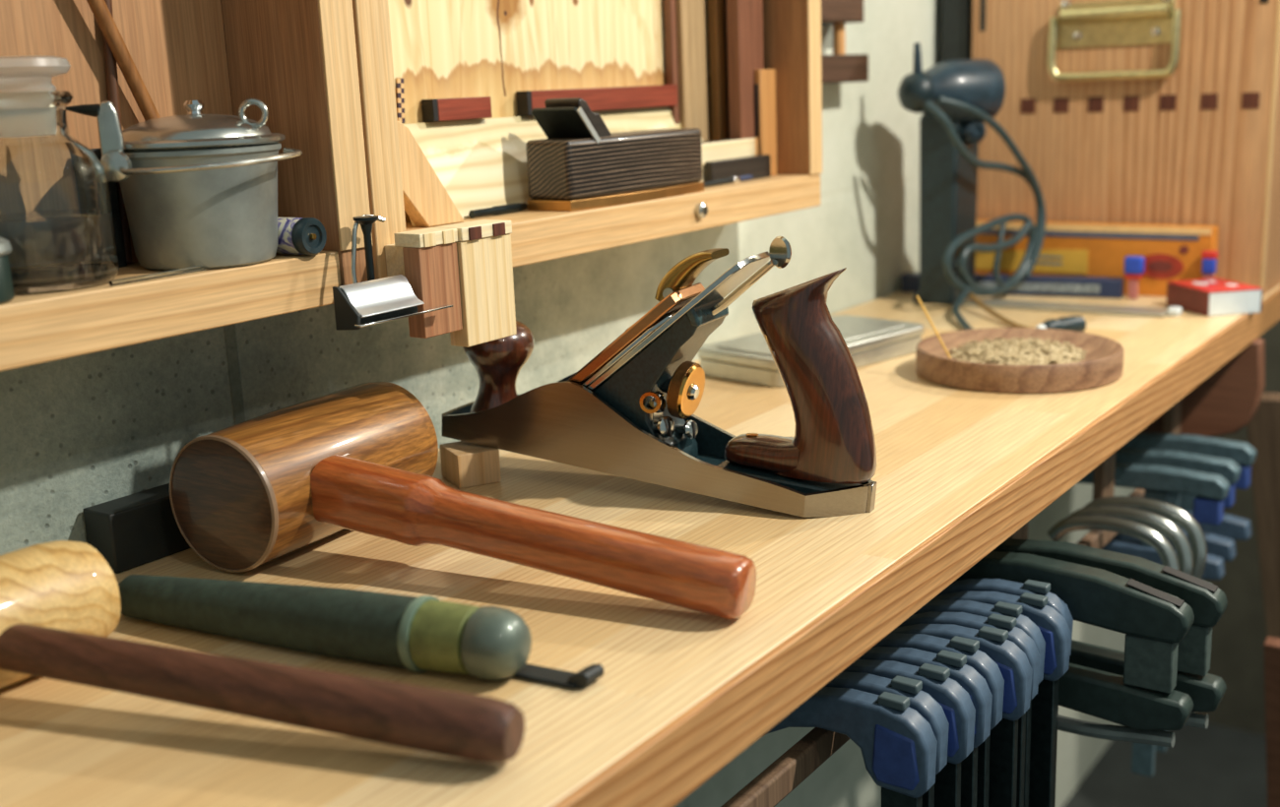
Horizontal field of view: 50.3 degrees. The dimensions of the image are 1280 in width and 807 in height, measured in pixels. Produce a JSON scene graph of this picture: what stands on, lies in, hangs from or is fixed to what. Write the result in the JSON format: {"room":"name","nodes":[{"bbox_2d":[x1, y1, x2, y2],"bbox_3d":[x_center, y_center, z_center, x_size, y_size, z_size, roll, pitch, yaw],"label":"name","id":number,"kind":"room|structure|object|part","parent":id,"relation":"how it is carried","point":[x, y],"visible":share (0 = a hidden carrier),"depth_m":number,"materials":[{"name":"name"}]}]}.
{"room":"woodworking shop","nodes":[
{"label":"woodworking shop","id":0,"kind":"room"},
{"bbox_2d":[0,0,1136,806],"bbox_3d":[-0.089,-0.428,0.897,0.115,2.550,3.100,7,16,34],"label":"wall","id":1,"kind":"structure","parent":0,"point":[78,433],"depth_m":0.91,"materials":[{"name":"concrete"}]},
{"bbox_2d":[0,0,372,371],"bbox_3d":[-0.330,-0.175,0.423,0.076,0.366,0.567,7,16,34],"label":"upper cabinet","id":2,"kind":"object","parent":1,"relation":"attached to","point":[297,58],"visible":0.61,"depth_m":0.63,"materials":[{"name":"brown wood"}]},
{"bbox_2d":[0,237,14,304],"bbox_3d":[-0.255,-0.051,0.518,0.032,0.025,0.032,7,16,34],"label":"tin","id":3,"kind":"object","parent":2,"relation":"on","point":[6,285],"visible":1,"depth_m":0.52,"materials":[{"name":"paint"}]},
{"bbox_3d":[-0.255,-0.059,0.516,0.032,0.007,0.032,7,16,34],"label":"tin lid","id":4,"kind":"part","parent":3,"relation":"part of","materials":[{"name":"metal"}]},
{"bbox_2d":[0,56,119,294],"bbox_3d":[-0.247,-0.093,0.554,0.057,0.092,0.057,7,16,34],"label":"glass jar","id":5,"kind":"object","parent":2,"relation":"on","point":[56,221],"visible":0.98,"depth_m":0.54,"materials":[{"name":"clear glass"}]},
{"bbox_2d":[90,148,127,267],"bbox_3d":[-0.240,-0.087,0.610,0.008,0.053,0.012,7,16,34],"label":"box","id":6,"kind":"object","parent":2,"relation":"on","point":[113,195],"visible":0.16,"depth_m":0.61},
{"bbox_3d":[-0.363,-0.179,0.434,0.008,0.322,0.547,7,16,34],"label":"panel","id":7,"kind":"part","parent":2,"relation":"part of","materials":[{"name":"brown wood"}]},
{"bbox_2d":[102,0,131,262],"bbox_3d":[-0.236,-0.144,0.611,0.005,0.161,0.014,6,15,30],"label":"stick","id":8,"kind":"object","parent":2,"relation":"on","point":[110,62],"visible":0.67,"depth_m":0.61,"materials":[{"name":"brown wood"}]},
{"bbox_2d":[86,0,175,150],"bbox_3d":[-0.226,-0.141,0.617,0.007,0.152,0.073,6,15,30],"label":"wooden dowel","id":9,"kind":"object","parent":2,"relation":"on","point":[98,8],"visible":0.49,"depth_m":0.61,"materials":[{"name":"brown wood"}]},
{"bbox_2d":[109,265,209,286],"bbox_3d":[-0.202,-0.054,0.574,0.002,0.002,0.050,6,16,32],"label":"rod","id":10,"kind":"object","parent":2,"relation":"on","point":[199,268],"visible":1,"depth_m":0.57,"materials":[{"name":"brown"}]},
{"bbox_2d":[65,98,302,270],"bbox_3d":[-0.196,-0.099,0.607,0.090,0.073,0.090,-2,13,0],"label":"pot","id":11,"kind":"object","parent":2,"relation":"on","point":[211,200],"visible":0.99,"depth_m":0.59,"materials":[{"name":"metal"}]},
{"bbox_3d":[-0.198,-0.132,0.605,0.009,0.006,0.009,-2,13,0],"label":"lid knob","id":12,"kind":"part","parent":11,"relation":"part of","materials":[{"name":"silver metal"}]},
{"bbox_3d":[-0.199,-0.122,0.608,0.078,0.014,0.078,-2,13,0],"label":"lid","id":13,"kind":"part","parent":11,"relation":"part of","materials":[{"name":"metal"}]},
{"bbox_3d":[-0.178,-0.104,0.583,0.079,0.007,0.033,-13,17,-37],"label":"bail handle","id":14,"kind":"part","parent":11,"relation":"part of","materials":[{"name":"metal"}]},
{"bbox_3d":[-0.173,-0.223,0.643,0.074,0.346,0.020,7,16,34],"label":"panel","id":15,"kind":"part","parent":2,"relation":"part of","materials":[{"name":"brown wood"}]},
{"bbox_2d":[275,217,326,255],"bbox_3d":[-0.177,-0.080,0.645,0.062,0.017,0.017,6,16,31],"label":"tube","id":16,"kind":"object","parent":2,"relation":"on","point":[295,235],"visible":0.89,"depth_m":0.63,"materials":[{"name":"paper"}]},
{"bbox_2d":[332,214,453,330],"bbox_3d":[-0.124,-0.064,0.642,0.038,0.050,0.061,7,16,34],"label":"holder","id":17,"kind":"object","parent":2,"relation":"hanging from","point":[357,305],"visible":1,"depth_m":0.64,"materials":[{"name":"silver metal"}]},
{"bbox_3d":[-0.120,-0.050,0.637,0.014,0.014,0.040,7,16,34],"label":"chrome plate","id":18,"kind":"part","parent":17,"relation":"part of","materials":[{"name":"silver metal"}]},
{"bbox_3d":[-0.110,-0.041,0.637,0.004,0.001,0.061,7,16,34],"label":"thin blade","id":19,"kind":"part","parent":17,"relation":"part of","materials":[{"name":"silver metal"}]},
{"bbox_2d":[351,0,822,279],"bbox_3d":[-0.030,-0.284,0.834,0.080,0.366,0.465,7,16,34],"label":"upper cabinet","id":20,"kind":"object","parent":1,"relation":"attached to","point":[420,174],"depth_m":0.85,"materials":[{"name":"brown wood"}]},
{"bbox_3d":[-0.159,-0.228,0.662,0.074,0.346,0.022,7,16,34],"label":"panel","id":21,"kind":"part","parent":20,"relation":"part of","materials":[{"name":"brown wood"}]},
{"bbox_3d":[-0.134,-0.170,0.763,0.001,0.025,0.007,7,16,34],"label":"inlay strip","id":22,"kind":"part","parent":20,"relation":"part of","materials":[{"name":"multicoloured wood"}]},
{"bbox_2d":[384,219,516,347],"bbox_3d":[-0.096,-0.060,0.689,0.032,0.060,0.066,7,16,34],"label":"sample","id":23,"kind":"object","parent":20,"relation":"hanging from","point":[468,267],"visible":0.99,"depth_m":0.68,"materials":[{"name":"brown wood"}]},
{"bbox_2d":[421,96,492,122],"bbox_3d":[-0.106,-0.172,0.795,0.009,0.012,0.050,7,16,34],"label":"block","id":24,"kind":"object","parent":20,"relation":"on","point":[458,108],"visible":1,"depth_m":0.79,"materials":[{"name":"red wood"}]},
{"bbox_2d":[468,202,527,217],"bbox_3d":[-0.083,-0.113,0.799,0.005,0.005,0.048,7,16,34],"label":"rod","id":25,"kind":"object","parent":20,"relation":"on","point":[511,208],"visible":1,"depth_m":0.80,"materials":[{"name":"black metal"}]},
{"bbox_3d":[-0.060,-0.290,0.856,0.006,0.322,0.425,7,16,34],"label":"panel","id":26,"kind":"part","parent":20,"relation":"part of","materials":[{"name":"brown wood"}]},
{"bbox_2d":[515,84,677,115],"bbox_3d":[-0.025,-0.203,0.907,0.009,0.015,0.167,7,16,34],"label":"block","id":27,"kind":"object","parent":20,"relation":"on","point":[617,97],"visible":0.96,"depth_m":0.91,"materials":[{"name":"red wood"}]},
{"bbox_2d":[525,97,703,211],"bbox_3d":[-0.013,-0.161,0.859,0.042,0.065,0.142,7,16,36],"label":"plane","id":28,"kind":"object","parent":20,"relation":"on","point":[581,164],"visible":1,"depth_m":0.82,"materials":[{"name":"brown wood"}]},
{"bbox_2d":[704,174,753,187],"bbox_3d":[0.053,-0.154,0.952,0.005,0.005,0.104,6,16,33],"label":"scriber","id":29,"kind":"object","parent":20,"relation":"on","point":[735,179],"visible":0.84,"depth_m":0.96,"materials":[{"name":"silver metal"}]},
{"bbox_2d":[704,154,770,181],"bbox_3d":[0.071,-0.169,0.983,0.006,0.016,0.082,7,16,34],"label":"wood block","id":30,"kind":"object","parent":20,"relation":"on","point":[758,166],"visible":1,"depth_m":0.98,"materials":[{"name":"brown wood"}]},
{"bbox_2d":[755,68,776,175],"bbox_3d":[0.094,-0.210,1.019,0.005,0.078,0.023,7,16,34],"label":"pine offcut","id":31,"kind":"object","parent":20,"relation":"in","point":[765,79],"visible":0.89,"depth_m":1.01,"materials":[{"name":"brown wood"}]},
{"bbox_3d":[0.095,-0.334,1.012,0.074,0.322,0.018,7,16,34],"label":"panel","id":32,"kind":"part","parent":20,"relation":"part of","materials":[{"name":"brown wood"}]},
{"bbox_2d":[0,284,1279,806],"bbox_3d":[0.145,0.085,0.926,0.334,0.180,2.100,7,16,34],"label":"workbench","id":33,"kind":"object","parent":1,"relation":"attached to","point":[680,693],"visible":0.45,"depth_m":0.58,"materials":[{"name":"brown wood"}]},
{"bbox_2d":[82,483,191,574],"bbox_3d":[-0.235,0.058,0.648,0.021,0.028,0.050,7,16,34],"label":"box","id":34,"kind":"object","parent":33,"relation":"on","point":[129,532],"visible":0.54,"depth_m":0.63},
{"bbox_2d":[0,540,524,764],"bbox_3d":[-0.164,0.092,0.453,0.241,0.047,0.107,6,16,31],"label":"mallet","id":35,"kind":"object","parent":33,"relation":"on","point":[60,607],"visible":1,"depth_m":0.46,"materials":[{"name":"brown wood"}]},
{"bbox_3d":[-0.137,0.096,0.463,0.208,0.028,0.021,2,14,19],"label":"mallet handle","id":36,"kind":"part","parent":35,"relation":"part of","materials":[{"name":"brown wood"}]},
{"bbox_2d":[118,575,604,689],"bbox_3d":[-0.118,0.083,0.527,0.220,0.028,0.030,4,15,25],"label":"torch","id":37,"kind":"object","parent":33,"relation":"on","point":[422,633],"visible":0.94,"depth_m":0.51,"materials":[{"name":"painted metal"},{"name":"plastic"},{"name":"black metal"}]},
{"bbox_2d":[169,382,756,619],"bbox_3d":[-0.076,0.042,0.607,0.280,0.066,0.130,7,16,34],"label":"mallet","id":38,"kind":"object","parent":33,"relation":"on","point":[244,496],"visible":1,"depth_m":0.60,"materials":[{"name":"brown wood"}]},
{"bbox_3d":[-0.051,0.055,0.584,0.212,0.047,0.029,5,15,27],"label":"mallet handle","id":39,"kind":"part","parent":38,"relation":"part of","materials":[{"name":"brown wood"}]},
{"bbox_2d":[439,441,501,488],"bbox_3d":[-0.094,0.033,0.754,0.024,0.018,0.030,-9,15,-26],"label":"block","id":40,"kind":"object","parent":33,"relation":"on","point":[464,465],"visible":0.91,"depth_m":0.74,"materials":[{"name":"brown wood"}]},
{"bbox_2d":[441,236,877,517],"bbox_3d":[0.005,-0.021,0.715,0.248,0.136,0.050,5,15,28],"label":"plane","id":41,"kind":"object","parent":33,"relation":"on","point":[628,412],"visible":0.94,"depth_m":0.69,"materials":[{"name":"metal"}]},
{"bbox_3d":[-0.079,-0.020,0.760,0.040,0.055,0.040,11,18,27],"label":"knob","id":42,"kind":"part","parent":41,"relation":"part of","materials":[{"name":"brown wood"}]},
{"bbox_3d":[0.008,0.003,0.709,0.004,0.016,0.012,11,18,26],"label":"clip plate","id":43,"kind":"part","parent":41,"relation":"part of","materials":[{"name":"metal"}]},
{"bbox_3d":[0.011,-0.011,0.714,0.023,0.011,0.009,11,18,27],"label":"wheel post","id":44,"kind":"part","parent":41,"relation":"part of","materials":[{"name":"black metal"}]},
{"bbox_3d":[0.015,0.022,0.717,0.013,0.020,0.032,11,18,27],"label":"frog seat","id":45,"kind":"part","parent":41,"relation":"part of","materials":[{"name":"metal"}]},
{"bbox_3d":[0.026,-0.064,0.686,0.032,0.030,0.021,11,18,27],"label":"cam lever","id":46,"kind":"part","parent":41,"relation":"part of","materials":[{"name":"gold metal"}]},
{"bbox_3d":[0.046,-0.054,0.684,0.045,0.041,0.005,11,18,26],"label":"lateral lever","id":47,"kind":"part","parent":41,"relation":"part of","materials":[{"name":"metal"}]},
{"bbox_3d":[0.077,0.039,0.690,0.074,0.008,0.033,11,18,26],"label":"tote seat","id":48,"kind":"part","parent":41,"relation":"part of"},
{"bbox_3d":[0.113,0.156,0.698,0.009,0.014,0.530,7,16,34],"label":"clamp rail","id":49,"kind":"part","parent":33,"relation":"part of","materials":[{"name":"brown wood"}]},
{"bbox_2d":[697,315,924,387],"bbox_3d":[0.131,-0.042,1.027,0.176,0.021,0.088,-14,18,-42],"label":"metal tin","id":50,"kind":"object","parent":33,"relation":"on","point":[748,358],"visible":0.72,"depth_m":1.00,"materials":[{"name":"silver metal"}]},
{"bbox_3d":[0.130,-0.051,1.025,0.152,0.001,0.066,-14,18,-42],"label":"lid panel","id":51,"kind":"part","parent":50,"relation":"part of","materials":[{"name":"metal"}]},
{"bbox_2d":[758,687,937,806],"bbox_3d":[0.096,0.269,0.666,0.104,0.288,0.015,7,16,34],"label":"clamp","id":52,"kind":"object","parent":33,"relation":"hanging from","point":[897,744],"visible":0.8,"depth_m":0.62,"materials":[{"name":"blue plastic"}]},
{"bbox_2d":[823,671,949,806],"bbox_3d":[0.104,0.265,0.683,0.104,0.288,0.015,7,16,34],"label":"clamp","id":53,"kind":"object","parent":33,"relation":"hanging from","point":[921,701],"visible":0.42,"depth_m":0.63,"materials":[{"name":"blue plastic"}]},
{"bbox_2d":[842,659,975,806],"bbox_3d":[0.120,0.262,0.695,0.104,0.288,0.015,7,16,34],"label":"clamp","id":54,"kind":"object","parent":33,"relation":"hanging from","point":[956,703],"visible":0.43,"depth_m":0.64,"materials":[{"name":"blue plastic"}]},
{"bbox_2d":[857,646,992,806],"bbox_3d":[0.131,0.258,0.709,0.104,0.288,0.015,7,16,34],"label":"clamp","id":55,"kind":"object","parent":33,"relation":"hanging from","point":[967,676],"visible":0.44,"depth_m":0.66,"materials":[{"name":"blue plastic"}]},
{"bbox_2d":[872,633,1004,806],"bbox_3d":[0.141,0.254,0.725,0.104,0.288,0.015,7,16,34],"label":"clamp","id":56,"kind":"object","parent":33,"relation":"hanging from","point":[980,661],"visible":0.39,"depth_m":0.68,"materials":[{"name":"blue plastic"}]},
{"bbox_2d":[941,0,972,63],"bbox_3d":[0.331,-0.353,1.376,0.028,0.450,0.070,7,16,34],"label":"board","id":57,"kind":"object","parent":33,"relation":"on","point":[956,15],"visible":0.13,"depth_m":1.34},
{"bbox_2d":[890,624,1032,806],"bbox_3d":[0.158,0.251,0.735,0.104,0.288,0.015,7,16,34],"label":"clamp","id":58,"kind":"object","parent":33,"relation":"hanging from","point":[1013,664],"visible":0.59,"depth_m":0.69,"materials":[{"name":"blue plastic"}]},
{"bbox_2d":[896,611,1040,806],"bbox_3d":[0.167,0.247,0.751,0.104,0.288,0.015,7,16,34],"label":"clamp","id":59,"kind":"object","parent":33,"relation":"hanging from","point":[1016,635],"visible":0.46,"depth_m":0.71,"materials":[{"name":"blue plastic"}]},
{"bbox_2d":[913,599,1045,806],"bbox_3d":[0.174,0.243,0.767,0.104,0.288,0.015,7,16,34],"label":"clamp","id":60,"kind":"object","parent":33,"relation":"hanging from","point":[1026,624],"visible":0.3,"depth_m":0.72,"materials":[{"name":"blue plastic"}]},
{"bbox_2d":[897,42,1086,332],"bbox_3d":[0.295,-0.192,1.170,0.141,0.235,0.239,0,13,8],"label":"desk lamp","id":61,"kind":"object","parent":33,"relation":"on","point":[955,98],"visible":0.94,"depth_m":1.23,"materials":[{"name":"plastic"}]},
{"bbox_3d":[0.283,-0.184,1.261,0.042,0.179,0.055,7,16,34],"label":"post","id":62,"kind":"part","parent":61,"relation":"part of","materials":[{"name":"black plastic"}]},
{"bbox_3d":[0.300,-0.245,1.228,0.023,0.023,0.013,-7,14,-19],"label":"clamp knob","id":63,"kind":"part","parent":61,"relation":"part of","materials":[{"name":"plastic"}]},
{"bbox_3d":[0.290,-0.174,1.193,0.078,0.189,0.244,5,15,28],"label":"cord","id":64,"kind":"part","parent":61,"relation":"part of","materials":[{"name":"rubber"}]},
{"bbox_2d":[930,591,1071,806],"bbox_3d":[0.191,0.239,0.778,0.104,0.288,0.015,7,16,34],"label":"clamp","id":65,"kind":"object","parent":33,"relation":"hanging from","point":[1055,630],"visible":0.52,"depth_m":0.73,"materials":[{"name":"blue plastic"}]},
{"bbox_2d":[936,578,1073,806],"bbox_3d":[0.198,0.235,0.795,0.104,0.288,0.015,7,16,34],"label":"clamp","id":66,"kind":"object","parent":33,"relation":"hanging from","point":[968,585],"visible":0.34,"depth_m":0.75,"materials":[{"name":"blue plastic"}]},
{"bbox_2d":[900,271,1124,298],"bbox_3d":[0.353,-0.114,1.301,0.206,0.017,0.021,4,15,26],"label":"case","id":67,"kind":"object","parent":33,"relation":"on","point":[1036,285],"visible":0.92,"depth_m":1.27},
{"bbox_2d":[915,327,1123,393],"bbox_3d":[0.267,-0.032,0.964,0.141,0.019,0.141,7,16,34],"label":"wooden dish","id":68,"kind":"object","parent":33,"relation":"on","point":[1103,363],"visible":0.89,"depth_m":0.92,"materials":[{"name":"brown wood"}]},
{"bbox_2d":[916,295,951,359],"bbox_3d":[0.205,-0.053,0.951,0.002,0.041,0.034,-11,16,-32],"label":"stick","id":69,"kind":"object","parent":68,"relation":"in","point":[918,297],"visible":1,"depth_m":0.95,"materials":[{"name":"beige wood"}]},
{"bbox_2d":[950,337,1087,365],"bbox_3d":[0.267,-0.037,0.962,0.096,0.010,0.112,7,16,34],"label":"sawdust","id":70,"kind":"object","parent":68,"relation":"on","point":[1012,352],"visible":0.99,"depth_m":0.95},
{"bbox_2d":[960,298,1182,318],"bbox_3d":[0.379,-0.086,1.205,0.188,0.006,0.032,6,16,33],"label":"steel rule","id":71,"kind":"object","parent":33,"relation":"on","point":[992,303],"visible":0.87,"depth_m":1.20,"materials":[{"name":"silver metal"}]},
{"bbox_2d":[955,551,1194,748],"bbox_3d":[0.233,0.221,0.797,0.163,0.274,0.017,7,16,34],"label":"clamp","id":72,"kind":"object","parent":33,"relation":"hanging from","point":[1144,700],"visible":0.54,"depth_m":0.74,"materials":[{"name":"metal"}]},
{"bbox_3d":[0.244,0.177,0.777,0.115,0.022,0.009,7,16,34],"label":"handle","id":73,"kind":"part","parent":72,"relation":"part of","materials":[{"name":"metal"}]},
{"bbox_2d":[974,219,1218,297],"bbox_3d":[0.417,-0.139,1.296,0.244,0.064,0.021,7,16,34],"label":"box","id":74,"kind":"object","parent":33,"relation":"on","point":[1171,252],"visible":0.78,"depth_m":1.27,"materials":[{"name":"cardboard"}]},
{"bbox_3d":[0.371,-0.139,1.317,0.122,0.023,0.001,7,16,34],"label":"yellow panel","id":75,"kind":"part","parent":74,"relation":"part of","materials":[{"name":"yellow cardboard"}]},
{"bbox_2d":[992,538,1227,728],"bbox_3d":[0.262,0.217,0.823,0.163,0.274,0.017,7,16,34],"label":"clamp","id":76,"kind":"object","parent":33,"relation":"hanging from","point":[1207,602],"visible":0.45,"depth_m":0.77,"materials":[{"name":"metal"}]},
{"bbox_3d":[0.274,0.173,0.803,0.115,0.022,0.009,7,16,34],"label":"handle","id":77,"kind":"part","parent":76,"relation":"part of","materials":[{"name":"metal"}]},
{"bbox_3d":[0.388,0.084,1.083,0.009,0.014,0.365,7,16,34],"label":"clamp rail","id":78,"kind":"part","parent":33,"relation":"part of","materials":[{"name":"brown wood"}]},
{"bbox_2d":[1047,515,1179,571],"bbox_3d":[0.330,0.133,0.957,0.091,0.111,0.024,7,16,34],"label":"clamp","id":79,"kind":"object","parent":33,"relation":"hanging from","point":[1166,551],"visible":0.7,"depth_m":0.94,"materials":[{"name":"metal"}]},
{"bbox_2d":[971,0,1279,297],"bbox_3d":[0.491,-0.333,1.330,0.277,0.420,0.213,7,16,34],"label":"wooden cabinet","id":80,"kind":"object","parent":33,"relation":"on","point":[1120,111],"visible":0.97,"depth_m":1.25,"materials":[{"name":"brown wood"}]},
{"bbox_3d":[0.435,-0.348,1.248,0.103,0.040,0.002,7,16,34],"label":"handle plate","id":81,"kind":"part","parent":80,"relation":"part of","materials":[{"name":"gold metal"}]},
{"bbox_2d":[1067,506,1193,575],"bbox_3d":[0.347,0.128,0.977,0.091,0.111,0.024,7,16,34],"label":"clamp","id":82,"kind":"object","parent":33,"relation":"hanging from","point":[1183,547],"visible":0.53,"depth_m":0.95,"materials":[{"name":"metal"}]},
{"bbox_2d":[1123,256,1145,299],"bbox_3d":[0.450,-0.115,1.244,0.016,0.038,0.010,7,16,34],"label":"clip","id":83,"kind":"object","parent":33,"relation":"on","point":[1133,270],"visible":1,"depth_m":1.24,"materials":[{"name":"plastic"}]},
{"bbox_3d":[0.451,-0.105,1.246,0.008,0.018,0.006,7,16,34],"label":"pink stem","id":84,"kind":"part","parent":83,"relation":"part of","materials":[{"name":"plastic"}]},
{"bbox_2d":[1083,496,1207,578],"bbox_3d":[0.365,0.122,0.997,0.091,0.111,0.024,7,16,34],"label":"clamp","id":85,"kind":"object","parent":33,"relation":"hanging from","point":[1196,537],"visible":0.64,"depth_m":0.97,"materials":[{"name":"metal"}]},
{"bbox_2d":[1077,462,1229,777],"bbox_3d":[0.404,0.178,1.113,0.129,0.265,0.016,7,16,34],"label":"clamp","id":86,"kind":"object","parent":33,"relation":"hanging from","point":[1210,490],"visible":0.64,"depth_m":1.07,"materials":[{"name":"blue plastic"}]},
{"bbox_2d":[1112,448,1241,753],"bbox_3d":[0.430,0.168,1.152,0.129,0.265,0.016,7,16,34],"label":"clamp","id":87,"kind":"object","parent":33,"relation":"hanging from","point":[1220,546],"visible":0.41,"depth_m":1.10,"materials":[{"name":"blue plastic"}]},
{"bbox_2d":[1121,432,1256,540],"bbox_3d":[0.463,0.155,1.198,0.129,0.265,0.016,7,16,34],"label":"clamp","id":88,"kind":"object","parent":33,"relation":"hanging from","point":[1243,454],"visible":0.36,"depth_m":1.15,"materials":[{"name":"blue plastic"}]},
{"bbox_2d":[1201,250,1217,278],"bbox_3d":[0.508,-0.114,1.217,0.013,0.044,0.008,7,16,34],"label":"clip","id":89,"kind":"object","parent":33,"relation":"on","point":[1209,257],"visible":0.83,"depth_m":1.21,"materials":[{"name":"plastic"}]},
{"bbox_3d":[0.508,-0.104,1.220,0.009,0.024,0.006,7,16,34],"label":"pink stem","id":90,"kind":"part","parent":89,"relation":"part of","materials":[{"name":"plastic"}]},
{"bbox_2d":[1166,277,1262,317],"bbox_3d":[0.495,-0.093,1.177,0.049,0.022,0.065,-5,13,-9],"label":"box","id":91,"kind":"object","parent":33,"relation":"on","point":[1217,296],"visible":1,"depth_m":1.15,"materials":[{"name":"cardboard"}]},
{"bbox_2d":[821,0,868,83],"bbox_3d":[0.142,-0.301,1.125,0.030,0.072,0.153,7,16,34],"label":"tool rack","id":92,"kind":"object","parent":1,"relation":"attached to","point":[839,67],"visible":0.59,"depth_m":1.15,"materials":[{"name":"brown wood"}]},
{"bbox_2d":[1062,723,1267,806],"bbox_3d":[0.850,0.968,0.588,2.280,0.100,3.100,7,16,34],"label":"floor","id":93,"kind":"structure","parent":0,"point":[1213,766],"depth_m":2.08,"materials":[{"name":"concrete"}]},
{"bbox_2d":[1246,392,1279,639],"bbox_3d":[0.698,0.336,1.427,0.240,0.750,0.062,-12,16,-36],"label":"leaning board","id":94,"kind":"object","parent":93,"relation":"on","point":[1263,430],"visible":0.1,"depth_m":1.33,"materials":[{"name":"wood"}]},
{"bbox_2d":[1264,637,1279,806],"bbox_3d":[0.583,0.471,1.234,0.117,0.580,0.024,-13,17,-38],"label":"leaning board","id":95,"kind":"object","parent":93,"relation":"on","point":[1271,645],"visible":1,"depth_m":1.16,"materials":[{"name":"brown wood"}]},
{"bbox_2d":[1196,320,1279,735],"bbox_3d":[1.703,-0.629,1.442,2.165,2.550,0.100,7,16,34],"label":"wall","id":96,"kind":"structure","parent":0,"point":[1239,638],"depth_m":2.17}
]}

